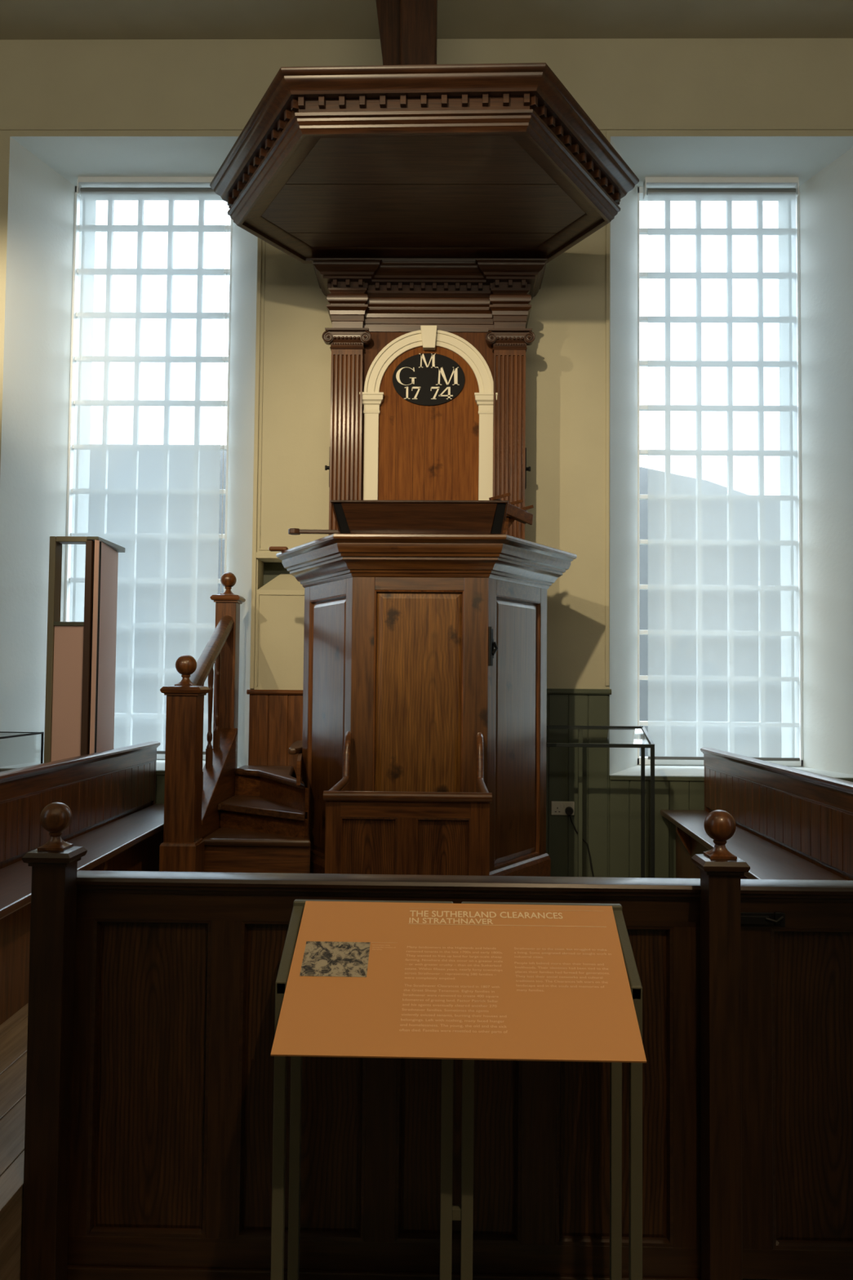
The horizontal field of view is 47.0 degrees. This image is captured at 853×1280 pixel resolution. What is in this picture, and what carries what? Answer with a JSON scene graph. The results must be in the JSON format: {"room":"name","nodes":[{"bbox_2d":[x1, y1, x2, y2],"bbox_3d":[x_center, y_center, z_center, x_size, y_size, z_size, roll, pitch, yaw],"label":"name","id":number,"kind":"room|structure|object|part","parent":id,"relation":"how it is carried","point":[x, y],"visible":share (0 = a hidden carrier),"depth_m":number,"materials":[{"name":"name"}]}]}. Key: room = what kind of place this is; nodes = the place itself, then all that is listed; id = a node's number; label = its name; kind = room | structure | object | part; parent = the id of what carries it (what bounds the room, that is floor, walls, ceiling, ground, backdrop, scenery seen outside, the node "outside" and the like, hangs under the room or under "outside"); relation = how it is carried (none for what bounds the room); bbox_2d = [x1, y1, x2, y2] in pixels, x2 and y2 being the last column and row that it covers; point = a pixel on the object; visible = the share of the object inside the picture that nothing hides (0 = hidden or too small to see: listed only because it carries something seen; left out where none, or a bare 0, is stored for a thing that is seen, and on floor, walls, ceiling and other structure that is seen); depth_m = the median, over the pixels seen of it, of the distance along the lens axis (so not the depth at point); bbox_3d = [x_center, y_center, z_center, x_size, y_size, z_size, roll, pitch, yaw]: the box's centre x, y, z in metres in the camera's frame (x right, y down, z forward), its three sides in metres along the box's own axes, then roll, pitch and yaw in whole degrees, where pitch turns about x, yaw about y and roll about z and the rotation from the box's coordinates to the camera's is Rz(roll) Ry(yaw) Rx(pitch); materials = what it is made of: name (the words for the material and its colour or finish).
{"room":"house of worship","nodes":[
{"label":"house of worship","id":0,"kind":"room"},
{"bbox_2d":[0,1003,28,1279],"bbox_3d":[0.064,1.596,4.214,9.210,0.280,4.240,1,-3,1],"label":"floor","id":1,"kind":"structure","parent":0,"point":[14,1031],"depth_m":2.72,"materials":[{"name":"brown wood"}]},
{"bbox_2d":[0,731,44,763],"bbox_3d":[-2.715,0.991,5.270,1.005,0.967,0.723,1,-3,1],"label":"display case","id":2,"kind":"object","parent":1,"relation":"on","point":[3,735],"visible":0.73,"depth_m":5.54,"materials":[{"name":"grey metal"}]},
{"bbox_3d":[-2.714,0.634,5.284,1.000,0.242,0.720,1,-2,1],"label":"glass","id":3,"kind":"part","parent":2,"relation":"part of","materials":[{"name":"clear glass"}]},
{"bbox_2d":[0,741,164,1025],"bbox_3d":[-1.625,1.015,4.514,0.389,0.874,3.612,1,-3,1],"label":"pew","id":4,"kind":"object","parent":1,"relation":"on","point":[110,795],"visible":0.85,"depth_m":4.73,"materials":[{"name":"brown wood"}]},
{"bbox_3d":[-1.790,0.654,4.532,0.034,0.105,3.610,1,-2,1],"label":"rail","id":5,"kind":"part","parent":4,"relation":"part of","materials":[{"name":"brown wood"}]},
{"bbox_3d":[-1.783,0.597,4.534,0.065,0.039,3.610,1,-2,1],"label":"rail","id":6,"kind":"part","parent":4,"relation":"part of","materials":[{"name":"brown wood"}]},
{"bbox_3d":[-1.658,1.231,4.504,0.250,0.442,3.610,1,-2,1],"label":"seat","id":7,"kind":"part","parent":4,"relation":"part of","materials":[{"name":"brown wood"}]},
{"bbox_3d":[-1.605,0.994,4.514,0.350,0.034,3.610,1,-2,1],"label":"seat","id":8,"kind":"part","parent":4,"relation":"part of","materials":[{"name":"brown wood"}]},
{"bbox_3d":[-1.762,1.112,6.305,0.028,0.835,0.030,1,-2,1],"label":"post","id":9,"kind":"part","parent":4,"relation":"part of","materials":[{"name":"brown wood"}]},
{"bbox_2d":[44,536,124,763],"bbox_3d":[-1.931,0.450,5.739,0.270,2.105,0.840,1,-3,1],"label":"stand","id":10,"kind":"object","parent":1,"relation":"on","point":[81,656],"visible":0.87,"depth_m":5.35,"materials":[{"name":"brown wood"}]},
{"bbox_3d":[-1.969,0.460,5.369,0.207,2.052,0.100,1,-2,1],"label":"post frame","id":11,"kind":"part","parent":10,"relation":"part of","materials":[{"name":"brown wood"}]},
{"bbox_3d":[-1.947,-0.086,5.394,0.173,0.022,0.098,1,-2,1],"label":"opening sill","id":12,"kind":"part","parent":10,"relation":"part of","materials":[{"name":"brown wood"}]},
{"bbox_3d":[-1.883,-0.566,5.787,0.098,0.070,0.868,1,-3,-10],"label":"plate","id":13,"kind":"part","parent":10,"relation":"part of","materials":[{"name":"brown wood"}]},
{"bbox_2d":[159,572,311,873],"bbox_3d":[-0.953,0.528,5.704,0.856,1.964,1.290,1,-3,1],"label":"stair","id":14,"kind":"structure","parent":1,"relation":"on","point":[221,816],"depth_m":5.34,"materials":[{"name":"brown wood"}]},
{"bbox_3d":[-1.288,0.889,5.189,0.160,1.192,0.160,1,-2,1],"label":"newel post","id":15,"kind":"part","parent":14,"relation":"part of","materials":[{"name":"brown wood"}]},
{"bbox_3d":[-1.269,0.076,5.740,0.090,0.515,0.910,1,-2,1],"label":"handrail","id":16,"kind":"part","parent":14,"relation":"part of","materials":[{"name":"brown wood"}]},
{"bbox_3d":[-1.275,0.646,6.215,0.130,1.766,0.130,1,-2,1],"label":"newel post","id":17,"kind":"part","parent":14,"relation":"part of","materials":[{"name":"brown wood"}]},
{"bbox_2d":[323,730,492,875],"bbox_3d":[-0.075,0.956,4.517,0.706,1.023,0.875,1,-3,1],"label":"desk","id":18,"kind":"object","parent":1,"relation":"on","point":[366,832],"visible":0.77,"depth_m":4.12,"materials":[{"name":"brown wood"}]},
{"bbox_3d":[-0.402,0.568,4.548,0.034,0.251,0.842,1,-2,1],"label":"rail","id":19,"kind":"part","parent":18,"relation":"part of","materials":[{"name":"brown wood"}]},
{"bbox_3d":[-0.245,1.037,4.125,0.240,0.583,0.008,1,-2,1],"label":"panel","id":20,"kind":"part","parent":18,"relation":"part of","materials":[{"name":"brown wood"}]},
{"bbox_3d":[-0.245,1.037,4.115,0.240,0.583,0.022,1,-2,1],"label":"panel moulding","id":21,"kind":"part","parent":18,"relation":"part of","materials":[{"name":"brown wood"}]},
{"bbox_3d":[-0.088,0.711,4.130,0.548,0.072,0.030,1,-2,1],"label":"rail","id":22,"kind":"part","parent":18,"relation":"part of","materials":[{"name":"brown wood"}]},
{"bbox_3d":[-0.079,0.657,4.113,0.706,0.042,0.042,1,-2,1],"label":"rail","id":23,"kind":"part","parent":18,"relation":"part of","materials":[{"name":"brown wood"}]},
{"bbox_3d":[0.069,1.040,4.120,0.228,0.583,0.008,1,-2,1],"label":"panel","id":24,"kind":"part","parent":18,"relation":"part of","materials":[{"name":"brown wood"}]},
{"bbox_3d":[0.069,1.040,4.110,0.228,0.583,0.022,1,-2,1],"label":"panel moulding","id":25,"kind":"part","parent":18,"relation":"part of","materials":[{"name":"brown wood"}]},
{"bbox_3d":[0.260,0.574,4.537,0.034,0.251,0.842,1,-2,1],"label":"rail","id":26,"kind":"part","parent":18,"relation":"part of","materials":[{"name":"brown wood"}]},
{"bbox_2d":[268,492,577,876],"bbox_3d":[-0.033,0.353,5.424,1.770,2.307,1.246,1,-3,1],"label":"pulpit","id":27,"kind":"object","parent":1,"relation":"on","point":[425,631],"visible":0.65,"depth_m":5.04,"materials":[{"name":"brown wood"}]},
{"bbox_3d":[-0.852,-0.524,5.644,0.110,0.027,0.040,1,-2,1],"label":"handrail","id":28,"kind":"part","parent":27,"relation":"part of","materials":[{"name":"brown wood"}]},
{"bbox_3d":[-0.572,-0.579,5.248,0.337,0.028,0.070,1,-2,1],"label":"wooden arm","id":29,"kind":"part","parent":27,"relation":"part of"},
{"bbox_3d":[-0.539,1.338,5.306,0.044,0.320,0.530,2,-3,-28],"label":"rail","id":30,"kind":"part","parent":27,"relation":"part of","materials":[{"name":"brown wood"}]},
{"bbox_3d":[-0.538,0.473,5.340,0.028,1.410,0.530,2,-3,-28],"label":"panel moulding","id":31,"kind":"part","parent":27,"relation":"part of","materials":[{"name":"brown wood"}]},
{"bbox_3d":[-0.524,-0.281,5.377,0.044,0.100,0.530,2,-3,-28],"label":"rail","id":32,"kind":"part","parent":27,"relation":"part of","materials":[{"name":"brown wood"}]},
{"bbox_3d":[-0.530,0.473,5.345,0.028,1.410,0.530,2,-3,-28],"label":"panel","id":33,"kind":"part","parent":27,"relation":"part of","materials":[{"name":"brown wood"}]},
{"bbox_3d":[-0.043,0.457,5.025,0.460,1.425,0.028,0,-3,2],"label":"panel moulding","id":34,"kind":"part","parent":27,"relation":"part of","materials":[{"name":"brown wood"}]},
{"bbox_3d":[-0.043,0.457,5.034,0.460,1.425,0.028,0,-3,2],"label":"panel","id":35,"kind":"part","parent":27,"relation":"part of","materials":[{"name":"brown wood"}]},
{"bbox_3d":[-0.035,-0.297,5.066,0.460,0.085,0.044,0,-3,2],"label":"rail","id":36,"kind":"part","parent":27,"relation":"part of","materials":[{"name":"brown wood"}]},
{"bbox_3d":[-0.009,-0.406,5.486,1.737,0.206,1.188,1,-2,1],"label":"cornice","id":37,"kind":"part","parent":27,"relation":"part of","materials":[{"name":"brown wood"}]},
{"bbox_3d":[-0.025,1.352,5.440,1.450,0.312,0.998,1,-2,1],"label":"skirting","id":38,"kind":"part","parent":27,"relation":"part of","materials":[{"name":"brown wood"}]},
{"bbox_3d":[0.478,0.481,5.304,0.028,1.410,0.530,-1,-3,32],"label":"panel","id":39,"kind":"part","parent":27,"relation":"part of","materials":[{"name":"brown wood"}]},
{"bbox_3d":[0.471,1.345,5.266,0.044,0.320,0.530,-1,-3,32],"label":"rail","id":40,"kind":"part","parent":27,"relation":"part of","materials":[{"name":"brown wood"}]},
{"bbox_3d":[0.485,0.481,5.299,0.028,1.410,0.530,-1,-3,32],"label":"panel moulding","id":41,"kind":"part","parent":27,"relation":"part of","materials":[{"name":"brown wood"}]},
{"bbox_3d":[0.486,-0.273,5.336,0.044,0.100,0.530,-1,-3,32],"label":"rail","id":42,"kind":"part","parent":27,"relation":"part of","materials":[{"name":"brown wood"}]},
{"bbox_2d":[546,724,654,877],"bbox_3d":[0.991,1.038,6.001,0.753,1.009,0.417,1,-3,1],"label":"display case","id":43,"kind":"object","parent":1,"relation":"on","point":[644,733],"visible":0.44,"depth_m":6.15,"materials":[{"name":"grey metal"}]},
{"bbox_3d":[0.971,1.056,6.197,0.025,0.990,0.025,1,-2,1],"label":"leg","id":44,"kind":"part","parent":43,"relation":"part of","materials":[{"name":"grey metal"}]},
{"bbox_3d":[0.995,0.589,6.004,0.753,0.112,0.385,1,-2,1],"label":"frame","id":45,"kind":"part","parent":43,"relation":"part of","materials":[{"name":"grey metal"}]},
{"bbox_3d":[1.359,1.056,6.157,0.022,0.993,0.022,1,-2,1],"label":"leg","id":46,"kind":"part","parent":43,"relation":"part of","materials":[{"name":"grey metal"}]},
{"bbox_3d":[1.337,1.085,5.796,0.022,0.903,0.022,1,-2,1],"label":"leg","id":47,"kind":"part","parent":43,"relation":"part of","materials":[{"name":"grey metal"}]},
{"bbox_2d":[660,747,852,880],"bbox_3d":[1.554,1.043,4.459,0.459,0.874,3.612,1,-3,1],"label":"pew","id":48,"kind":"object","parent":1,"relation":"on","point":[792,824],"visible":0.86,"depth_m":4.79,"materials":[{"name":"brown wood"}]},
{"bbox_3d":[1.582,1.259,4.448,0.320,0.442,3.610,1,-2,1],"label":"seat","id":49,"kind":"part","parent":48,"relation":"part of","materials":[{"name":"brown wood"}]},
{"bbox_3d":[1.786,1.143,6.243,0.028,0.835,0.030,1,-2,1],"label":"post","id":50,"kind":"part","parent":48,"relation":"part of","materials":[{"name":"brown wood"}]},
{"bbox_3d":[1.534,1.021,4.459,0.420,0.034,3.610,1,-2,1],"label":"seat","id":51,"kind":"part","parent":48,"relation":"part of","materials":[{"name":"brown wood"}]},
{"bbox_3d":[1.754,0.628,4.473,0.065,0.039,3.610,1,-2,1],"label":"rail","id":52,"kind":"part","parent":48,"relation":"part of","materials":[{"name":"brown wood"}]},
{"bbox_3d":[1.760,0.685,4.470,0.034,0.105,3.610,1,-2,1],"label":"rail","id":53,"kind":"part","parent":48,"relation":"part of","materials":[{"name":"brown wood"}]},
{"bbox_2d":[0,38,852,777],"bbox_3d":[0.131,-1.071,6.962,10.000,5.890,1.020,1,-3,1],"label":"wall","id":54,"kind":"structure","parent":0,"point":[615,82],"depth_m":6.59,"materials":[{"name":"paint"}]},
{"bbox_2d":[0,768,164,775],"bbox_3d":[-2.804,0.854,6.402,3.285,0.029,0.050,1,-3,1],"label":"trim","id":55,"kind":"structure","parent":54,"relation":"attached to","point":[162,772],"depth_m":6.38,"materials":[{"name":"green paint"}]},
{"bbox_2d":[63,186,232,759],"bbox_3d":[-2.034,-1.246,7.217,1.180,4.220,0.120,1,-3,1],"label":"window","id":56,"kind":"structure","parent":54,"relation":"in","point":[77,203],"depth_m":7.20,"materials":[{"name":"white"}]},
{"bbox_2d":[69,176,228,754],"bbox_3d":[-2.002,-1.278,7.057,1.104,4.174,0.082,1,-3,1],"label":"roller blind","id":57,"kind":"object","parent":56,"relation":"attached to","point":[148,382],"visible":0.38,"depth_m":7.04,"materials":[{"name":"fabric"}]},
{"bbox_3d":[-1.985,-3.341,7.151,1.098,0.042,0.075,1,-2,1],"label":"head rail","id":58,"kind":"part","parent":57,"relation":"part of","materials":[{"name":"white"}]},
{"bbox_3d":[-1.451,-1.494,7.018,0.003,3.510,0.004,1,-3,-14],"label":"pull cord","id":59,"kind":"part","parent":57,"relation":"part of","materials":[{"name":"white plastic"}]},
{"bbox_2d":[155,774,164,804],"bbox_3d":[-2.806,1.195,6.388,3.287,0.655,0.028,1,-3,1],"label":"wall paneling","id":60,"kind":"structure","parent":54,"relation":"attached to","point":[160,780],"depth_m":6.37,"materials":[{"name":"green paint"}]},
{"bbox_2d":[256,551,279,559],"bbox_3d":[-0.576,-0.551,6.428,1.085,0.040,0.025,1,-3,1],"label":"trim","id":61,"kind":"structure","parent":54,"relation":"attached to","point":[259,555],"depth_m":6.42,"materials":[{"name":"paint"}]},
{"bbox_2d":[246,689,302,694],"bbox_3d":[-0.754,0.341,6.377,0.825,0.030,0.040,1,-3,1],"label":"trim","id":62,"kind":"structure","parent":54,"relation":"attached to","point":[248,691],"depth_m":6.36,"materials":[{"name":"brown wood"}]},
{"bbox_2d":[248,693,302,780],"bbox_3d":[-0.754,0.949,6.364,0.813,1.185,0.028,1,-3,1],"label":"wainscot","id":63,"kind":"structure","parent":54,"relation":"attached to","point":[275,721],"depth_m":6.37,"materials":[{"name":"brown wood"}]},
{"bbox_2d":[263,562,289,585],"bbox_3d":[-0.718,-0.419,6.647,0.774,0.204,0.019,1,-3,1],"label":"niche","id":64,"kind":"structure","parent":54,"relation":"attached to","point":[271,570],"depth_m":6.65,"materials":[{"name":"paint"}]},
{"bbox_2d":[249,237,304,688],"bbox_3d":[-0.704,-1.541,6.479,0.861,3.730,0.015,1,-3,1],"label":"trim","id":65,"kind":"structure","parent":54,"relation":"attached to","point":[260,241],"depth_m":6.46,"materials":[{"name":"paint"}]},
{"bbox_2d":[257,573,304,593],"bbox_3d":[-0.720,-0.377,6.546,0.775,0.150,0.220,1,-3,1],"label":"niche","id":66,"kind":"object","parent":54,"relation":"attached to","point":[282,583],"visible":0.29,"depth_m":6.49,"materials":[{"name":"paint"}]},
{"bbox_2d":[0,125,852,129],"bbox_3d":[0.144,-3.420,6.548,9.000,0.023,0.012,1,-3,1],"label":"trim","id":67,"kind":"structure","parent":54,"relation":"attached to","point":[600,127],"depth_m":6.52,"materials":[{"name":"paint"}]},
{"bbox_2d":[311,257,547,539],"bbox_3d":[0.005,-0.904,6.208,1.462,2.888,0.447,1,-3,1],"label":"backboard","id":68,"kind":"object","parent":54,"relation":"attached to","point":[428,372],"visible":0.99,"depth_m":6.17,"materials":[{"name":"brown wood"}]},
{"bbox_2d":[209,62,639,263],"bbox_3d":[-0.026,-2.515,5.407,2.459,0.256,1.759,1,-3,1],"label":"sounding board","id":69,"kind":"object","parent":68,"relation":"on","point":[459,162],"visible":1,"depth_m":5.12,"materials":[{"name":"brown wood"}]},
{"bbox_2d":[375,0,437,65],"bbox_3d":[-0.140,-3.356,5.666,0.402,1.444,0.220,1,-3,1],"label":"post","id":70,"kind":"object","parent":69,"relation":"on","point":[408,28],"visible":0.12,"depth_m":5.58,"materials":[{"name":"brown wood"}]},
{"bbox_3d":[-0.026,-2.585,5.410,2.459,0.092,1.759,1,-2,1],"label":"crown moulding","id":71,"kind":"part","parent":69,"relation":"part of","materials":[{"name":"brown wood"}]},
{"bbox_3d":[0.006,-0.736,6.293,1.200,2.560,0.263,1,-2,1],"label":"panel","id":72,"kind":"part","parent":68,"relation":"part of","materials":[{"name":"brown wood"}]},
{"bbox_3d":[0.013,-1.221,6.165,0.824,1.477,0.035,1,-2,1],"label":"arch moulding","id":73,"kind":"part","parent":68,"relation":"part of","materials":[{"name":"beige paint"}]},
{"bbox_3d":[0.019,-2.297,6.269,1.462,0.100,0.447,1,-2,1],"label":"entablature cornice","id":74,"kind":"part","parent":68,"relation":"part of","materials":[{"name":"brown wood"}]},
{"bbox_2d":[546,693,609,877],"bbox_3d":[0.791,0.953,6.338,0.778,1.205,0.028,1,-3,1],"label":"wainscot","id":75,"kind":"structure","parent":54,"relation":"attached to","point":[562,709],"depth_m":6.32,"materials":[{"name":"green paint"}]},
{"bbox_2d":[551,800,574,815],"bbox_3d":[0.877,1.083,6.308,0.148,0.088,0.018,1,-3,1],"label":"wall socket","id":76,"kind":"object","parent":75,"relation":"attached to","point":[557,807],"visible":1,"depth_m":6.30,"materials":[{"name":"beige plastic"}]},
{"bbox_2d":[564,806,594,876],"bbox_3d":[0.983,1.308,6.269,0.189,0.475,0.041,1,-3,1],"label":"plug","id":77,"kind":"object","parent":75,"relation":"attached to","point":[569,811],"visible":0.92,"depth_m":6.27,"materials":[{"name":"black"}]},
{"bbox_2d":[546,688,611,694],"bbox_3d":[0.801,0.333,6.350,0.786,0.035,0.042,1,-3,1],"label":"trim","id":78,"kind":"structure","parent":54,"relation":"attached to","point":[575,691],"depth_m":6.33,"materials":[{"name":"green paint"}]},
{"bbox_2d":[604,130,609,685],"bbox_3d":[1.191,-1.544,6.447,0.026,3.690,0.015,1,-3,1],"label":"trim","id":79,"kind":"structure","parent":54,"relation":"attached to","point":[607,133],"depth_m":6.42,"materials":[{"name":"paint"}]},
{"bbox_2d":[608,779,704,878],"bbox_3d":[2.913,1.246,6.289,3.472,0.655,0.028,1,-3,1],"label":"wall paneling","id":80,"kind":"structure","parent":54,"relation":"attached to","point":[624,796],"depth_m":6.30,"materials":[{"name":"green paint"}]},
{"bbox_2d":[637,186,803,766],"bbox_3d":[2.116,-1.209,7.145,1.180,4.220,0.120,1,-3,1],"label":"window","id":81,"kind":"structure","parent":54,"relation":"in","point":[640,189],"depth_m":7.09,"materials":[{"name":"white"}]},
{"bbox_2d":[643,177,803,760],"bbox_3d":[2.105,-1.241,6.985,1.104,4.174,0.082,1,-3,1],"label":"roller blind","id":82,"kind":"object","parent":81,"relation":"attached to","point":[723,619],"visible":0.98,"depth_m":6.96,"materials":[{"name":"fabric"}]},
{"bbox_3d":[2.122,-3.305,7.079,1.098,0.042,0.075,1,-2,1],"label":"head rail","id":83,"kind":"part","parent":82,"relation":"part of","materials":[{"name":"white"}]},
{"bbox_3d":[2.656,-1.458,6.946,0.003,3.510,0.004,1,-3,-14],"label":"pull cord","id":84,"kind":"part","parent":82,"relation":"part of","materials":[{"name":"white plastic"}]},
{"bbox_2d":[608,775,852,782],"bbox_3d":[2.917,0.904,6.303,3.472,0.029,0.050,1,-3,1],"label":"trim","id":85,"kind":"structure","parent":54,"relation":"attached to","point":[668,778],"depth_m":6.30,"materials":[{"name":"green paint"}]},
{"bbox_2d":[0,0,852,39],"bbox_3d":[0.065,-4.359,1.491,10.000,0.200,12.600,1,-3,1],"label":"ceiling","id":86,"kind":"structure","parent":0,"point":[20,20],"depth_m":6.38,"materials":[{"name":"paint"}]},
{"bbox_2d":[742,1278,788,1279],"bbox_3d":[-0.002,1.703,0.726,10.000,0.200,11.600,1,-3,1],"label":"floor","id":87,"kind":"structure","parent":0,"point":[742,1278],"depth_m":2.60,"materials":[{"name":"brown wood"}]},
{"bbox_2d":[21,802,750,1279],"bbox_3d":[-0.111,1.055,2.532,1.831,1.251,0.183,1,-3,1],"label":"wooden partition","id":88,"kind":"object","parent":87,"relation":"on","point":[150,1071],"depth_m":2.55,"materials":[{"name":"brown wood"}]},
{"bbox_3d":[-0.966,1.124,2.513,0.086,1.095,0.085,1,-2,1],"label":"newel post","id":89,"kind":"part","parent":88,"relation":"part of","materials":[{"name":"brown wood"}]},
{"bbox_3d":[-0.725,1.144,2.578,0.310,0.815,0.027,1,-2,1],"label":"panel moulding","id":90,"kind":"part","parent":88,"relation":"part of","materials":[{"name":"brown wood"}]},
{"bbox_3d":[-0.725,1.145,2.590,0.310,0.815,0.018,1,-2,1],"label":"panel","id":91,"kind":"part","parent":88,"relation":"part of","materials":[{"name":"brown wood"}]},
{"bbox_3d":[-0.324,1.148,2.571,0.332,0.815,0.027,1,-2,1],"label":"panel moulding","id":92,"kind":"part","parent":88,"relation":"part of","materials":[{"name":"brown wood"}]},
{"bbox_3d":[-0.324,1.148,2.583,0.332,0.815,0.018,1,-2,1],"label":"panel","id":93,"kind":"part","parent":88,"relation":"part of","materials":[{"name":"brown wood"}]},
{"bbox_3d":[-0.084,1.595,2.549,1.752,0.075,0.035,1,-2,1],"label":"rail","id":94,"kind":"part","parent":88,"relation":"part of","materials":[{"name":"brown wood"}]},
{"bbox_3d":[-0.075,0.708,2.588,1.752,0.070,0.035,1,-2,1],"label":"rail","id":95,"kind":"part","parent":88,"relation":"part of","materials":[{"name":"brown wood"}]},
{"bbox_3d":[-0.074,0.651,2.595,1.752,0.045,0.091,1,-2,1],"label":"rail","id":96,"kind":"part","parent":88,"relation":"part of","materials":[{"name":"brown wood"}]},
{"bbox_3d":[0.085,1.152,2.576,0.325,0.815,0.018,1,-2,1],"label":"panel","id":97,"kind":"part","parent":88,"relation":"part of","materials":[{"name":"brown wood"}]},
{"bbox_3d":[0.085,1.151,2.563,0.325,0.815,0.027,1,-2,1],"label":"panel moulding","id":98,"kind":"part","parent":88,"relation":"part of","materials":[{"name":"brown wood"}]},
{"bbox_3d":[0.489,1.155,2.569,0.301,0.815,0.018,1,-2,1],"label":"panel","id":99,"kind":"part","parent":88,"relation":"part of","materials":[{"name":"brown wood"}]},
{"bbox_3d":[0.489,1.155,2.556,0.301,0.815,0.027,1,-2,1],"label":"panel moulding","id":100,"kind":"part","parent":88,"relation":"part of","materials":[{"name":"brown wood"}]},
{"bbox_3d":[0.745,1.139,2.483,0.080,1.095,0.085,1,-2,1],"label":"newel post","id":101,"kind":"part","parent":88,"relation":"part of","materials":[{"name":"brown wood"}]},
{"bbox_2d":[740,879,852,1279],"bbox_3d":[1.386,1.143,2.547,1.197,1.005,0.095,1,-3,1],"label":"gate","id":102,"kind":"object","parent":88,"relation":"attached to","point":[797,935],"visible":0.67,"depth_m":2.54,"materials":[{"name":"brown wood"}]},
{"bbox_3d":[1.394,0.721,2.562,1.180,0.070,0.035,1,-2,1],"label":"rail","id":103,"kind":"part","parent":102,"relation":"part of","materials":[{"name":"brown wood"}]},
{"bbox_3d":[1.397,0.664,2.570,1.185,0.045,0.091,1,-2,1],"label":"rail","id":104,"kind":"part","parent":102,"relation":"part of","materials":[{"name":"brown wood"}]},
{"bbox_3d":[1.385,1.607,2.524,1.180,0.075,0.035,1,-2,1],"label":"rail","id":105,"kind":"part","parent":102,"relation":"part of","materials":[{"name":"brown wood"}]},
{"bbox_3d":[1.057,1.160,2.546,0.324,0.815,0.027,1,-2,1],"label":"panel moulding","id":106,"kind":"part","parent":102,"relation":"part of","materials":[{"name":"brown wood"}]},
{"bbox_3d":[1.058,1.160,2.559,0.324,0.815,0.018,1,-2,1],"label":"panel","id":107,"kind":"part","parent":102,"relation":"part of","materials":[{"name":"brown wood"}]},
{"bbox_2d":[271,899,646,1279],"bbox_3d":[0.068,1.154,2.188,0.819,1.026,0.484,1,-3,1],"label":"sign","id":108,"kind":"object","parent":87,"relation":"on","point":[467,981],"visible":1,"depth_m":2.16,"materials":[{"name":"brown plastic"}]},
{"bbox_3d":[-0.328,1.212,2.175,0.026,0.902,0.024,1,-2,1],"label":"leg","id":109,"kind":"part","parent":108,"relation":"part of","materials":[{"name":"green metal"}]},
{"bbox_3d":[-0.321,0.720,2.321,0.026,0.150,0.272,1,-2,1],"label":"sloping arm","id":110,"kind":"part","parent":108,"relation":"part of","materials":[{"name":"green metal"}]},
{"bbox_3d":[-0.323,1.165,2.425,0.026,1.018,0.024,1,-2,1],"label":"leg","id":111,"kind":"part","parent":108,"relation":"part of","materials":[{"name":"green metal"}]},
{"bbox_2d":[299,941,370,977],"bbox_3d":[-0.207,0.727,2.234,0.150,0.049,0.108,1,-2,1],"label":"picture","id":112,"kind":"object","parent":108,"relation":"attached to","point":[317,958],"depth_m":2.23},
{"bbox_3d":[0.044,1.215,2.168,0.026,0.902,0.024,1,-2,1],"label":"leg","id":113,"kind":"part","parent":108,"relation":"part of","materials":[{"name":"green metal"}]},
{"bbox_3d":[0.071,0.745,2.193,0.760,0.210,0.458,1,-2,1],"label":"text panel","id":114,"kind":"part","parent":108,"relation":"part of","materials":[{"name":"brown"}]},
{"bbox_3d":[0.090,1.216,2.168,0.026,0.902,0.024,1,-2,1],"label":"leg","id":115,"kind":"part","parent":108,"relation":"part of","materials":[{"name":"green metal"}]},
{"bbox_3d":[0.466,1.172,2.411,0.026,1.018,0.024,1,-2,1],"label":"leg","id":116,"kind":"part","parent":108,"relation":"part of","materials":[{"name":"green metal"}]},
{"bbox_3d":[0.468,0.727,2.307,0.026,0.150,0.272,1,-2,1],"label":"sloping arm","id":117,"kind":"part","parent":108,"relation":"part of","materials":[{"name":"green metal"}]},
{"bbox_3d":[0.461,1.219,2.161,0.026,0.902,0.024,1,-2,1],"label":"leg","id":118,"kind":"part","parent":108,"relation":"part of","materials":[{"name":"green metal"}]},
{"label":"outside","id":119,"kind":"structure","parent":0,"visible":0},
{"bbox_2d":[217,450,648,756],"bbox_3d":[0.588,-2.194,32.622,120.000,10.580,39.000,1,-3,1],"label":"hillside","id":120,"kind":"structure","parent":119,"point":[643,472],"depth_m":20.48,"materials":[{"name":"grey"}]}
]}

